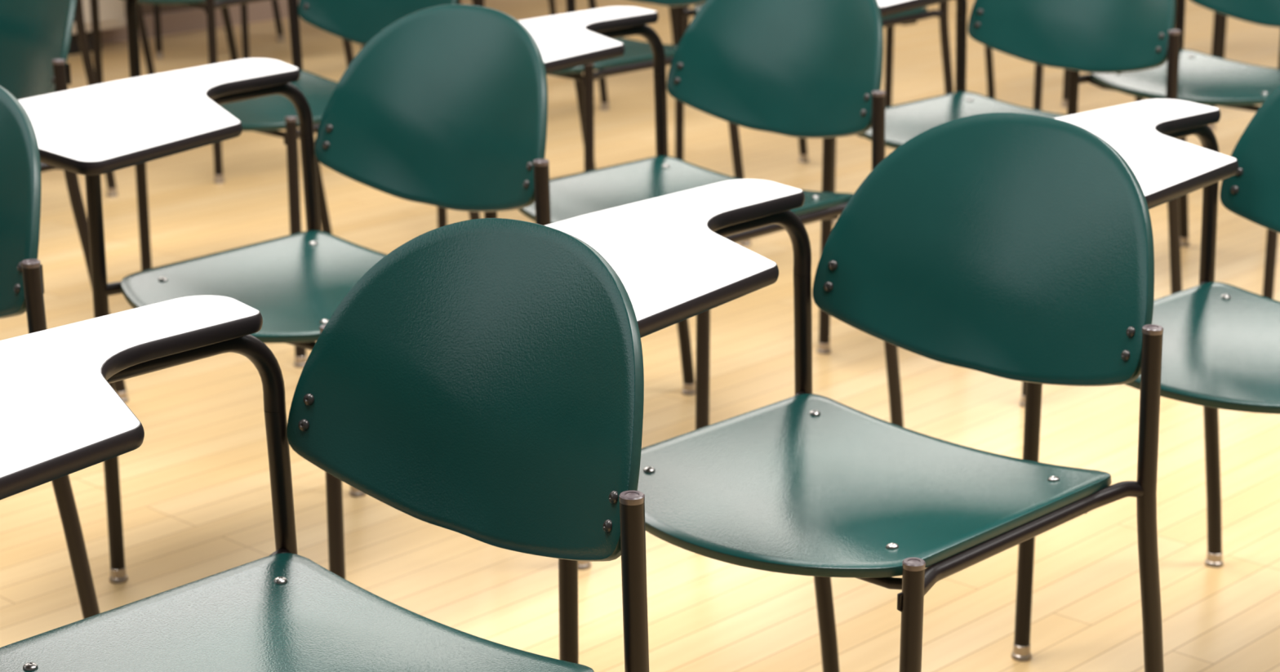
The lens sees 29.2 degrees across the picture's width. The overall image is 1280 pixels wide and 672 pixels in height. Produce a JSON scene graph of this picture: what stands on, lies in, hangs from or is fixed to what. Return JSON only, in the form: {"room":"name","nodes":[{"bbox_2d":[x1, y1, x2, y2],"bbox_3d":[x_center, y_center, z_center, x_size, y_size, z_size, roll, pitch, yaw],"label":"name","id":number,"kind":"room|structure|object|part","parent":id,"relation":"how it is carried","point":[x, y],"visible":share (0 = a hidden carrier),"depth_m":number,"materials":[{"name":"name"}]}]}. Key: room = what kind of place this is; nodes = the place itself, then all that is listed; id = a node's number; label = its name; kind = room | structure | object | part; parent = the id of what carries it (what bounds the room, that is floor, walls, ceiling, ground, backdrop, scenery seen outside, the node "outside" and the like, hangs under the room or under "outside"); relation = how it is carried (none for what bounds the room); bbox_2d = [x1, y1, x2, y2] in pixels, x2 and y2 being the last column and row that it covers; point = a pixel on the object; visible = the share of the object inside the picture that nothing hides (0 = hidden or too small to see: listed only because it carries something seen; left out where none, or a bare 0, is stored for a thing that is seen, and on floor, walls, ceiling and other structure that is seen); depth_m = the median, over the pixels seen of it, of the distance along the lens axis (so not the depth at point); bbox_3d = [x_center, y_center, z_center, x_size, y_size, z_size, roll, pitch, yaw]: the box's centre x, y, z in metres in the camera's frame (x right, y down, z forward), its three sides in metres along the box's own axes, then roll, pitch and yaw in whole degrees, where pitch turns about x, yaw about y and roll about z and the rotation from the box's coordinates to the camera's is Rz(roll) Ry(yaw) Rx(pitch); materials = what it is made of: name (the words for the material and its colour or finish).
{"room":"classroom","nodes":[
{"label":"classroom","id":0,"kind":"room"},
{"bbox_2d":[124,0,218,17],"bbox_3d":[-2.921,-3.484,5.852,0.160,6.000,22.000,15,22,41],"label":"wall","id":1,"kind":"structure","parent":0,"point":[148,9],"depth_m":7.96,"materials":[{"name":"brown paint"}]},
{"bbox_2d":[101,0,299,44],"bbox_3d":[-2.855,-0.621,6.624,0.020,0.070,22.000,15,22,41],"label":"baseboard","id":2,"kind":"structure","parent":1,"relation":"attached to","point":[190,20],"depth_m":8.03,"materials":[{"name":"beige"}]},
{"bbox_2d":[0,0,1279,671],"bbox_3d":[1.500,0.132,4.206,16.000,0.020,24.000,15,22,41],"label":"floor","id":3,"kind":"structure","parent":0,"point":[196,497],"depth_m":3.95,"materials":[{"name":"brown wood"}]},
{"bbox_2d":[0,85,100,618],"bbox_3d":[-1.037,0.135,2.784,0.563,0.773,0.729,11,20,33],"label":"chair","id":4,"kind":"object","parent":3,"relation":"on","point":[21,273],"visible":0.81,"depth_m":2.83,"materials":[{"name":"black"}]},
{"bbox_3d":[-0.840,-0.169,2.928,0.440,0.272,0.130,11,20,33],"label":"backrest","id":5,"kind":"part","parent":4,"relation":"part of","materials":[{"name":"green plastic"}]},
{"bbox_3d":[-0.663,0.189,2.872,0.021,0.586,0.097,11,20,33],"label":"leg","id":6,"kind":"part","parent":4,"relation":"part of","materials":[{"name":"black metal"}]},
{"bbox_2d":[0,0,128,402],"bbox_3d":[-1.303,-0.256,4.120,0.729,0.773,0.563,-14,22,-40],"label":"chair","id":7,"kind":"object","parent":3,"relation":"on","point":[35,35],"visible":0.73,"depth_m":4.15,"materials":[{"name":"black"}]},
{"bbox_3d":[-1.062,-0.545,4.217,0.130,0.272,0.440,-14,22,-40],"label":"backrest","id":8,"kind":"part","parent":7,"relation":"part of","materials":[{"name":"teal plastic"}]},
{"bbox_3d":[-1.099,-0.248,3.957,0.399,0.023,0.040,-14,22,-40],"label":"seat rail","id":9,"kind":"part","parent":7,"relation":"part of","materials":[{"name":"black metal"}]},
{"bbox_3d":[-0.924,-0.177,4.126,0.097,0.586,0.021,-14,22,-40],"label":"leg","id":10,"kind":"part","parent":7,"relation":"part of","materials":[{"name":"black metal"}]},
{"bbox_2d":[73,0,118,196],"bbox_3d":[-1.627,-0.668,5.532,0.563,0.773,0.729,10,19,32],"label":"chair","id":11,"kind":"object","parent":3,"relation":"on","point":[78,20],"visible":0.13,"depth_m":5.60,"materials":[{"name":"black metal"}]},
{"bbox_2d":[68,0,125,54],"bbox_3d":[-2.607,-0.974,6.664,0.163,0.723,2.840,15,22,41],"label":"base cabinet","id":12,"kind":"object","parent":3,"relation":"on","point":[112,12],"visible":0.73,"depth_m":7.61,"materials":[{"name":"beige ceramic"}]},
{"bbox_3d":[-1.854,-1.195,7.341,0.014,0.580,0.670,15,22,41],"label":"door","id":13,"kind":"part","parent":12,"relation":"part of","materials":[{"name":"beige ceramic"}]},
{"bbox_2d":[137,2,155,75],"bbox_3d":[-1.768,-1.025,6.754,0.563,0.773,0.729,15,22,41],"label":"chair","id":14,"kind":"object","parent":3,"relation":"on","point":[141,24],"visible":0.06,"depth_m":6.83,"materials":[{"name":"black metal"}]},
{"bbox_2d":[153,0,284,58],"bbox_3d":[-1.233,-1.218,7.412,0.729,0.773,0.563,-15,22,-42],"label":"chair","id":15,"kind":"object","parent":3,"relation":"on","point":[157,15],"visible":0.53,"depth_m":7.51,"materials":[{"name":"black metal"}]},
{"bbox_3d":[-1.478,-1.147,7.465,0.021,0.572,0.021,-15,22,-42],"label":"leg","id":16,"kind":"part","parent":15,"relation":"part of","materials":[{"name":"black metal"}]},
{"bbox_3d":[-1.159,-0.991,7.171,0.021,0.437,0.021,-15,22,-42],"label":"leg","id":17,"kind":"part","parent":15,"relation":"part of","materials":[{"name":"black metal"}]},
{"bbox_3d":[-1.178,-1.223,7.753,0.097,0.559,0.021,-15,22,-42],"label":"leg","id":18,"kind":"part","parent":15,"relation":"part of","materials":[{"name":"black metal"}]},
{"bbox_2d":[89,0,354,183],"bbox_3d":[-1.102,-0.820,6.051,0.563,0.773,0.729,14,21,40],"label":"chair","id":19,"kind":"object","parent":3,"relation":"on","point":[211,6],"visible":0.49,"depth_m":5.87,"materials":[{"name":"black metal"}]},
{"bbox_3d":[-1.349,-0.745,6.088,0.021,0.572,0.021,14,21,40],"label":"leg","id":20,"kind":"part","parent":19,"relation":"part of","materials":[{"name":"black metal"}]},
{"bbox_3d":[-1.068,-0.856,6.027,0.420,0.028,0.428,14,21,40],"label":"seat","id":21,"kind":"part","parent":19,"relation":"part of","materials":[{"name":"green plastic"}]},
{"bbox_3d":[-1.008,-0.595,5.816,0.021,0.437,0.021,14,21,40],"label":"leg","id":22,"kind":"part","parent":19,"relation":"part of","materials":[{"name":"black metal"}]},
{"bbox_3d":[-1.069,-0.826,6.395,0.021,0.559,0.097,14,21,40],"label":"leg","id":23,"kind":"part","parent":19,"relation":"part of","materials":[{"name":"black metal"}]},
{"bbox_3d":[-0.883,-0.818,5.909,0.040,0.023,0.399,14,21,40],"label":"seat rail","id":24,"kind":"part","parent":19,"relation":"part of","materials":[{"name":"black metal"}]},
{"bbox_3d":[-0.723,-0.752,6.095,0.021,0.586,0.097,14,21,40],"label":"leg","id":25,"kind":"part","parent":19,"relation":"part of","materials":[{"name":"black metal"}]},
{"bbox_2d":[125,0,480,367],"bbox_3d":[-0.700,-0.399,4.610,0.564,0.773,0.729,15,22,41],"label":"chair","id":26,"kind":"object","parent":3,"relation":"on","point":[357,21],"visible":0.34,"depth_m":4.67,"materials":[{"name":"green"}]},
{"bbox_3d":[-0.947,-0.325,4.652,0.021,0.572,0.021,15,22,41],"label":"leg","id":27,"kind":"part","parent":26,"relation":"part of","materials":[{"name":"black metal"}]},
{"bbox_3d":[-0.667,-0.434,4.584,0.420,0.028,0.428,15,22,41],"label":"seat","id":28,"kind":"part","parent":26,"relation":"part of","materials":[{"name":"green plastic"}]},
{"bbox_3d":[-0.613,-0.173,4.372,0.021,0.437,0.021,15,22,41],"label":"leg","id":29,"kind":"part","parent":26,"relation":"part of","materials":[{"name":"black metal"}]},
{"bbox_3d":[-0.484,-0.396,4.463,0.040,0.023,0.399,15,22,41],"label":"seat rail","id":30,"kind":"part","parent":26,"relation":"part of","materials":[{"name":"black metal"}]},
{"bbox_3d":[-0.660,-0.405,4.953,0.021,0.559,0.097,15,22,41],"label":"leg","id":31,"kind":"part","parent":26,"relation":"part of","materials":[{"name":"black metal"}]},
{"bbox_3d":[-0.474,-0.694,4.725,0.440,0.272,0.130,15,22,41],"label":"backrest","id":32,"kind":"part","parent":26,"relation":"part of","materials":[{"name":"green plastic"}]},
{"bbox_3d":[-0.321,-0.329,4.645,0.021,0.586,0.097,15,22,41],"label":"leg","id":33,"kind":"part","parent":26,"relation":"part of","materials":[{"name":"black metal"}]},
{"bbox_2d":[17,4,591,583],"bbox_3d":[-0.486,-0.025,3.332,0.564,0.773,0.729,13,21,39],"label":"chair","id":34,"kind":"object","parent":3,"relation":"on","point":[446,106],"visible":0.78,"depth_m":3.40,"materials":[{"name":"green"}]},
{"bbox_3d":[-0.733,0.051,3.364,0.021,0.572,0.021,13,21,39],"label":"leg","id":35,"kind":"part","parent":34,"relation":"part of","materials":[{"name":"black metal"}]},
{"bbox_3d":[-0.598,-0.105,3.468,0.038,0.024,0.399,13,21,39],"label":"seat rail","id":36,"kind":"part","parent":34,"relation":"part of","materials":[{"name":"black metal"}]},
{"bbox_3d":[-0.452,-0.061,3.308,0.420,0.028,0.428,13,21,39],"label":"seat","id":37,"kind":"part","parent":34,"relation":"part of","materials":[{"name":"green plastic"}]},
{"bbox_3d":[-0.460,-0.032,3.676,0.021,0.559,0.097,13,21,39],"label":"leg","id":38,"kind":"part","parent":34,"relation":"part of","materials":[{"name":"black metal"}]},
{"bbox_3d":[-0.386,0.199,3.098,0.021,0.437,0.021,13,21,39],"label":"leg","id":39,"kind":"part","parent":34,"relation":"part of","materials":[{"name":"black metal"}]},
{"bbox_3d":[-0.268,-0.323,3.456,0.440,0.272,0.130,13,21,39],"label":"backrest","id":40,"kind":"part","parent":34,"relation":"part of","materials":[{"name":"green plastic"}]},
{"bbox_3d":[-0.107,0.040,3.383,0.021,0.586,0.097,13,21,39],"label":"leg","id":41,"kind":"part","parent":34,"relation":"part of","materials":[{"name":"black metal"}]},
{"bbox_2d":[0,217,648,671],"bbox_3d":[-0.360,0.335,2.096,0.563,0.773,0.729,15,22,41],"label":"chair","id":42,"kind":"object","parent":3,"relation":"on","point":[482,380],"visible":1,"depth_m":2.19,"materials":[{"name":"green plastic"}]},
{"bbox_3d":[-0.466,0.255,2.237,0.038,0.024,0.399,15,22,41],"label":"seat rail","id":43,"kind":"part","parent":42,"relation":"part of","materials":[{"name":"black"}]},
{"bbox_3d":[-0.322,0.330,2.440,0.021,0.559,0.097,15,22,41],"label":"leg","id":44,"kind":"part","parent":42,"relation":"part of","materials":[{"name":"black metal"}]},
{"bbox_3d":[-0.327,0.300,2.071,0.420,0.028,0.428,15,22,41],"label":"seat","id":45,"kind":"part","parent":42,"relation":"part of","materials":[{"name":"green plastic"}]},
{"bbox_3d":[-0.134,0.041,2.212,0.440,0.272,0.130,15,22,41],"label":"backrest","id":46,"kind":"part","parent":42,"relation":"part of","materials":[{"name":"green plastic"}]},
{"bbox_3d":[0.019,0.405,2.133,0.021,0.586,0.097,15,22,41],"label":"leg","id":47,"kind":"part","parent":42,"relation":"part of","materials":[{"name":"black metal"}]},
{"bbox_2d":[360,0,609,110],"bbox_3d":[-0.502,-0.982,6.606,0.563,0.773,0.729,14,22,40],"label":"chair","id":48,"kind":"object","parent":3,"relation":"on","point":[592,3],"visible":0.21,"depth_m":6.73,"materials":[{"name":"black metal"}]},
{"bbox_3d":[-0.465,-0.988,6.949,0.021,0.559,0.097,14,22,40],"label":"leg","id":49,"kind":"part","parent":48,"relation":"part of","materials":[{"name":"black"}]},
{"bbox_3d":[-0.412,-0.756,6.369,0.021,0.437,0.021,14,22,40],"label":"leg","id":50,"kind":"part","parent":48,"relation":"part of","materials":[{"name":"black metal"}]},
{"bbox_3d":[-0.123,-0.913,6.645,0.021,0.586,0.097,14,22,40],"label":"leg","id":51,"kind":"part","parent":48,"relation":"part of","materials":[{"name":"black metal"}]},
{"bbox_2d":[457,0,556,15],"bbox_3d":[-0.686,-1.365,7.915,0.563,0.773,0.729,15,22,41],"label":"chair","id":52,"kind":"object","parent":3,"relation":"on","point":[551,2],"visible":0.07,"depth_m":8.03,"materials":[{"name":"black metal"}]},
{"bbox_3d":[-0.307,-1.293,7.947,0.021,0.586,0.097,15,22,41],"label":"leg","id":53,"kind":"part","parent":52,"relation":"part of","materials":[{"name":"black metal"}]},
{"bbox_2d":[436,0,751,246],"bbox_3d":[-0.180,-0.559,5.159,0.563,0.773,0.729,16,22,43],"label":"chair","id":54,"kind":"object","parent":3,"relation":"on","point":[637,55],"visible":0.19,"depth_m":5.00,"materials":[{"name":"black metal"}]},
{"bbox_3d":[-0.425,-0.488,5.208,0.021,0.572,0.021,16,22,43],"label":"leg","id":55,"kind":"part","parent":54,"relation":"part of","materials":[{"name":"black metal"}]},
{"bbox_3d":[-0.129,-0.565,5.500,0.021,0.559,0.097,16,22,43],"label":"leg","id":56,"kind":"part","parent":54,"relation":"part of","materials":[{"name":"black metal"}]},
{"bbox_3d":[-0.102,-0.333,4.919,0.021,0.437,0.021,16,22,43],"label":"leg","id":57,"kind":"part","parent":54,"relation":"part of","materials":[{"name":"black metal"}]},
{"bbox_3d":[-0.147,-0.595,5.132,0.420,0.028,0.428,16,22,43],"label":"seat","id":58,"kind":"part","parent":54,"relation":"part of","materials":[{"name":"teal plastic"}]},
{"bbox_3d":[0.032,-0.554,5.006,0.040,0.023,0.399,16,22,43],"label":"seat rail","id":59,"kind":"part","parent":54,"relation":"part of","materials":[{"name":"black metal"}]},
{"bbox_3d":[0.053,-0.852,5.267,0.440,0.272,0.130,16,22,43],"label":"backrest","id":60,"kind":"part","parent":54,"relation":"part of","materials":[{"name":"green plastic"}]},
{"bbox_3d":[0.200,-0.486,5.183,0.021,0.586,0.097,16,22,43],"label":"leg","id":61,"kind":"part","parent":54,"relation":"part of","materials":[{"name":"black metal"}]},
{"bbox_2d":[571,5,688,73],"bbox_3d":[0.044,-1.130,7.112,0.563,0.773,0.729,15,22,41],"label":"chair","id":62,"kind":"object","parent":3,"relation":"on","point":[672,9],"visible":0.06,"depth_m":7.50,"materials":[{"name":"black metal"}]},
{"bbox_3d":[0.087,-1.135,7.454,0.021,0.559,0.097,15,22,41],"label":"leg","id":63,"kind":"part","parent":62,"relation":"part of","materials":[{"name":"black metal"}]},
{"bbox_3d":[0.128,-0.904,6.874,0.021,0.437,0.021,15,22,41],"label":"leg","id":64,"kind":"part","parent":62,"relation":"part of","materials":[{"name":"black metal"}]},
{"bbox_2d":[484,0,903,429],"bbox_3d":[0.011,-0.171,3.831,0.563,0.773,0.729,15,22,42],"label":"chair","id":65,"kind":"object","parent":3,"relation":"on","point":[799,68],"visible":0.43,"depth_m":3.92,"materials":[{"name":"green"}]},
{"bbox_3d":[-0.234,-0.099,3.878,0.021,0.572,0.021,15,22,42],"label":"leg","id":66,"kind":"part","parent":65,"relation":"part of","materials":[{"name":"black metal"}]},
{"bbox_3d":[0.059,-0.177,4.173,0.021,0.559,0.097,15,22,42],"label":"leg","id":67,"kind":"part","parent":65,"relation":"part of","materials":[{"name":"black metal"}]},
{"bbox_3d":[0.044,-0.207,3.805,0.420,0.028,0.428,15,22,42],"label":"seat","id":68,"kind":"part","parent":65,"relation":"part of","materials":[{"name":"green plastic"}]},
{"bbox_3d":[0.092,0.055,3.592,0.021,0.437,0.021,15,22,42],"label":"leg","id":69,"kind":"part","parent":65,"relation":"part of","materials":[{"name":"black metal"}]},
{"bbox_3d":[0.243,-0.464,3.941,0.440,0.272,0.130,15,22,42],"label":"backrest","id":70,"kind":"part","parent":65,"relation":"part of","materials":[{"name":"green plastic"}]},
{"bbox_3d":[0.224,-0.167,3.679,0.040,0.023,0.399,15,22,42],"label":"seat rail","id":71,"kind":"part","parent":65,"relation":"part of","materials":[{"name":"black metal"}]},
{"bbox_3d":[0.391,-0.099,3.858,0.021,0.586,0.097,15,22,42],"label":"leg","id":72,"kind":"part","parent":65,"relation":"part of","materials":[{"name":"black metal"}]},
{"bbox_2d":[675,0,953,224],"bbox_3d":[0.339,-0.704,5.654,0.563,0.773,0.729,15,22,41],"label":"chair","id":73,"kind":"object","parent":3,"relation":"on","point":[912,16],"visible":0.09,"depth_m":5.66,"materials":[{"name":"black metal"}]},
{"bbox_3d":[0.092,-0.631,5.698,0.021,0.572,0.021,15,22,41],"label":"leg","id":74,"kind":"part","parent":73,"relation":"part of","materials":[{"name":"black metal"}]},
{"bbox_3d":[0.234,-0.785,5.796,0.038,0.024,0.399,15,22,41],"label":"seat rail","id":75,"kind":"part","parent":73,"relation":"part of","materials":[{"name":"black metal"}]},
{"bbox_3d":[0.381,-0.710,5.997,0.021,0.559,0.097,15,22,41],"label":"leg","id":76,"kind":"part","parent":73,"relation":"part of","materials":[{"name":"black metal"}]},
{"bbox_3d":[0.372,-0.740,5.629,0.420,0.028,0.428,15,22,41],"label":"seat","id":77,"kind":"part","parent":73,"relation":"part of","materials":[{"name":"green plastic"}]},
{"bbox_3d":[0.424,-0.478,5.417,0.021,0.437,0.021,15,22,41],"label":"leg","id":78,"kind":"part","parent":73,"relation":"part of","materials":[{"name":"black metal"}]},
{"bbox_3d":[0.554,-0.701,5.506,0.040,0.023,0.399,15,22,41],"label":"seat rail","id":79,"kind":"part","parent":73,"relation":"part of","materials":[{"name":"black metal"}]},
{"bbox_3d":[0.718,-0.633,5.688,0.021,0.586,0.097,15,22,41],"label":"leg","id":80,"kind":"part","parent":73,"relation":"part of","materials":[{"name":"black metal"}]},
{"bbox_2d":[545,112,1164,671],"bbox_3d":[0.170,0.195,2.579,0.563,0.773,0.729,15,22,41],"label":"chair","id":81,"kind":"object","parent":3,"relation":"on","point":[1011,246],"visible":0.96,"depth_m":2.62,"materials":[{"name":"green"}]},
{"bbox_3d":[-0.076,0.268,2.623,0.021,0.572,0.021,15,22,41],"label":"leg","id":82,"kind":"part","parent":81,"relation":"part of","materials":[{"name":"black metal"}]},
{"bbox_3d":[0.065,0.113,2.721,0.038,0.024,0.399,15,22,41],"label":"seat rail","id":83,"kind":"part","parent":81,"relation":"part of","materials":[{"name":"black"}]},
{"bbox_3d":[0.212,0.189,2.922,0.021,0.559,0.097,15,22,41],"label":"leg","id":84,"kind":"part","parent":81,"relation":"part of","materials":[{"name":"black metal"}]},
{"bbox_3d":[0.203,0.159,2.554,0.420,0.028,0.428,15,22,41],"label":"seat","id":85,"kind":"part","parent":81,"relation":"part of","materials":[{"name":"green plastic"}]},
{"bbox_3d":[0.254,0.420,2.341,0.021,0.437,0.021,15,22,41],"label":"leg","id":86,"kind":"part","parent":81,"relation":"part of","materials":[{"name":"black metal"}]},
{"bbox_3d":[0.398,-0.100,2.692,0.440,0.272,0.130,15,22,41],"label":"backrest","id":87,"kind":"part","parent":81,"relation":"part of","materials":[{"name":"green plastic"}]},
{"bbox_3d":[0.384,0.198,2.431,0.040,0.023,0.399,15,22,41],"label":"seat rail","id":88,"kind":"part","parent":81,"relation":"part of","materials":[{"name":"black metal"}]},
{"bbox_3d":[0.549,0.265,2.611,0.021,0.586,0.097,15,22,41],"label":"leg","id":89,"kind":"part","parent":81,"relation":"part of","materials":[{"name":"black metal"}]},
{"bbox_2d":[816,0,1182,407],"bbox_3d":[0.585,-0.334,4.387,0.563,0.773,0.729,15,22,42],"label":"chair","id":90,"kind":"object","parent":3,"relation":"on","point":[1087,36],"visible":0.4,"depth_m":4.47,"materials":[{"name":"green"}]},
{"bbox_3d":[0.339,-0.262,4.435,0.021,0.572,0.021,15,22,42],"label":"leg","id":91,"kind":"part","parent":90,"relation":"part of","materials":[{"name":"black metal"}]},
{"bbox_3d":[0.632,-0.339,4.729,0.021,0.559,0.097,15,22,42],"label":"leg","id":92,"kind":"part","parent":90,"relation":"part of","materials":[{"name":"black metal"}]},
{"bbox_3d":[0.618,-0.369,4.361,0.420,0.028,0.428,15,22,42],"label":"seat","id":93,"kind":"part","parent":90,"relation":"part of","materials":[{"name":"green plastic"}]},
{"bbox_3d":[0.665,-0.108,4.148,0.021,0.437,0.021,15,22,42],"label":"leg","id":94,"kind":"part","parent":90,"relation":"part of","materials":[{"name":"black metal"}]},
{"bbox_3d":[0.816,-0.627,4.497,0.440,0.272,0.130,15,22,42],"label":"backrest","id":95,"kind":"part","parent":90,"relation":"part of","materials":[{"name":"green plastic"}]},
{"bbox_3d":[0.964,-0.261,4.414,0.021,0.586,0.097,15,22,42],"label":"leg","id":96,"kind":"part","parent":90,"relation":"part of","materials":[{"name":"black metal"}]},
{"bbox_2d":[884,25,1142,146],"bbox_3d":[0.879,-0.853,6.163,0.563,0.773,0.729,15,22,41],"label":"chair","id":97,"kind":"object","parent":3,"relation":"on","point":[1038,72],"visible":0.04,"depth_m":6.23,"materials":[{"name":"black metal"}]},
{"bbox_3d":[0.632,-0.780,6.208,0.021,0.572,0.021,15,22,41],"label":"leg","id":98,"kind":"part","parent":97,"relation":"part of","materials":[{"name":"black metal"}]},
{"bbox_3d":[0.922,-0.859,6.506,0.021,0.559,0.097,15,22,41],"label":"leg","id":99,"kind":"part","parent":97,"relation":"part of","materials":[{"name":"black metal"}]},
{"bbox_3d":[0.963,-0.627,5.925,0.021,0.437,0.021,15,22,41],"label":"leg","id":100,"kind":"part","parent":97,"relation":"part of","materials":[{"name":"black metal"}]},
{"bbox_3d":[1.258,-0.781,6.195,0.021,0.586,0.097,15,22,41],"label":"leg","id":101,"kind":"part","parent":97,"relation":"part of","materials":[{"name":"black metal"}]},
{"bbox_2d":[1061,11,1222,129],"bbox_3d":[1.426,-1.000,6.668,0.563,0.773,0.729,15,22,41],"label":"chair","id":102,"kind":"object","parent":3,"relation":"on","point":[1217,16],"visible":0.33,"depth_m":6.43,"materials":[{"name":"black metal"}]},
{"bbox_3d":[1.179,-0.927,6.713,0.021,0.572,0.021,15,22,41],"label":"leg","id":103,"kind":"part","parent":102,"relation":"part of","materials":[{"name":"black metal"}]},
{"bbox_3d":[1.510,-0.774,6.430,0.021,0.437,0.021,15,22,41],"label":"leg","id":104,"kind":"part","parent":102,"relation":"part of","materials":[{"name":"black metal"}]},
{"bbox_2d":[1010,84,1279,661],"bbox_3d":[0.741,0.055,3.056,0.729,0.773,0.564,-16,22,-43],"label":"chair","id":105,"kind":"object","parent":3,"relation":"on","point":[1221,340],"visible":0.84,"depth_m":3.14,"materials":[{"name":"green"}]},
{"bbox_3d":[0.496,0.126,3.106,0.021,0.572,0.021,-16,22,-43],"label":"leg","id":106,"kind":"part","parent":105,"relation":"part of","materials":[{"name":"black metal"}]},
{"bbox_3d":[0.774,0.020,3.029,0.428,0.028,0.420,-16,22,-43],"label":"seat","id":107,"kind":"part","parent":105,"relation":"part of","materials":[{"name":"green plastic"}]},
{"bbox_3d":[0.793,0.050,3.397,0.097,0.559,0.021,-16,22,-43],"label":"leg","id":108,"kind":"part","parent":105,"relation":"part of","materials":[{"name":"black metal"}]},
{"bbox_3d":[0.975,-0.237,3.163,0.130,0.272,0.440,-16,22,-43],"label":"backrest","id":109,"kind":"part","parent":105,"relation":"part of","materials":[{"name":"green plastic"}]},
{"bbox_2d":[1066,0,1279,299],"bbox_3d":[1.104,-0.466,4.839,0.563,0.773,0.729,15,22,41],"label":"chair","id":110,"kind":"object","parent":3,"relation":"on","point":[1205,79],"visible":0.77,"depth_m":4.84,"materials":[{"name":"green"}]},
{"bbox_3d":[0.857,-0.393,4.883,0.021,0.572,0.021,15,22,41],"label":"leg","id":111,"kind":"part","parent":110,"relation":"part of","materials":[{"name":"black metal"}]},
{"bbox_3d":[0.999,-0.547,4.981,0.038,0.024,0.399,15,22,41],"label":"seat rail","id":112,"kind":"part","parent":110,"relation":"part of","materials":[{"name":"black metal"}]},
{"bbox_3d":[1.145,-0.472,5.182,0.021,0.559,0.097,15,22,41],"label":"leg","id":113,"kind":"part","parent":110,"relation":"part of","materials":[{"name":"black metal"}]},
{"bbox_3d":[1.137,-0.502,4.814,0.420,0.028,0.428,15,22,41],"label":"seat","id":114,"kind":"part","parent":110,"relation":"part of","materials":[{"name":"green plastic"}]},
{"bbox_3d":[1.331,-0.760,4.953,0.440,0.272,0.130,15,22,41],"label":"backrest","id":115,"kind":"part","parent":110,"relation":"part of","materials":[{"name":"green plastic"}]},
{"bbox_3d":[1.189,-0.240,4.602,0.021,0.437,0.021,15,22,41],"label":"leg","id":116,"kind":"part","parent":110,"relation":"part of","materials":[{"name":"black metal"}]},
{"bbox_2d":[1218,14,1226,58],"bbox_3d":[1.972,-1.148,7.173,0.563,0.773,0.729,15,22,41],"label":"chair","id":117,"kind":"object","parent":3,"relation":"on","point":[1224,21],"visible":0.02,"depth_m":7.26,"materials":[{"name":"black metal"}]},
{"bbox_2d":[1277,44,1279,68],"bbox_3d":[1.661,-0.621,5.370,0.563,0.773,0.729,15,22,41],"label":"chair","id":118,"kind":"object","parent":3,"relation":"on","point":[1278,66],"visible":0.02,"depth_m":5.39,"materials":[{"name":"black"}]}
]}

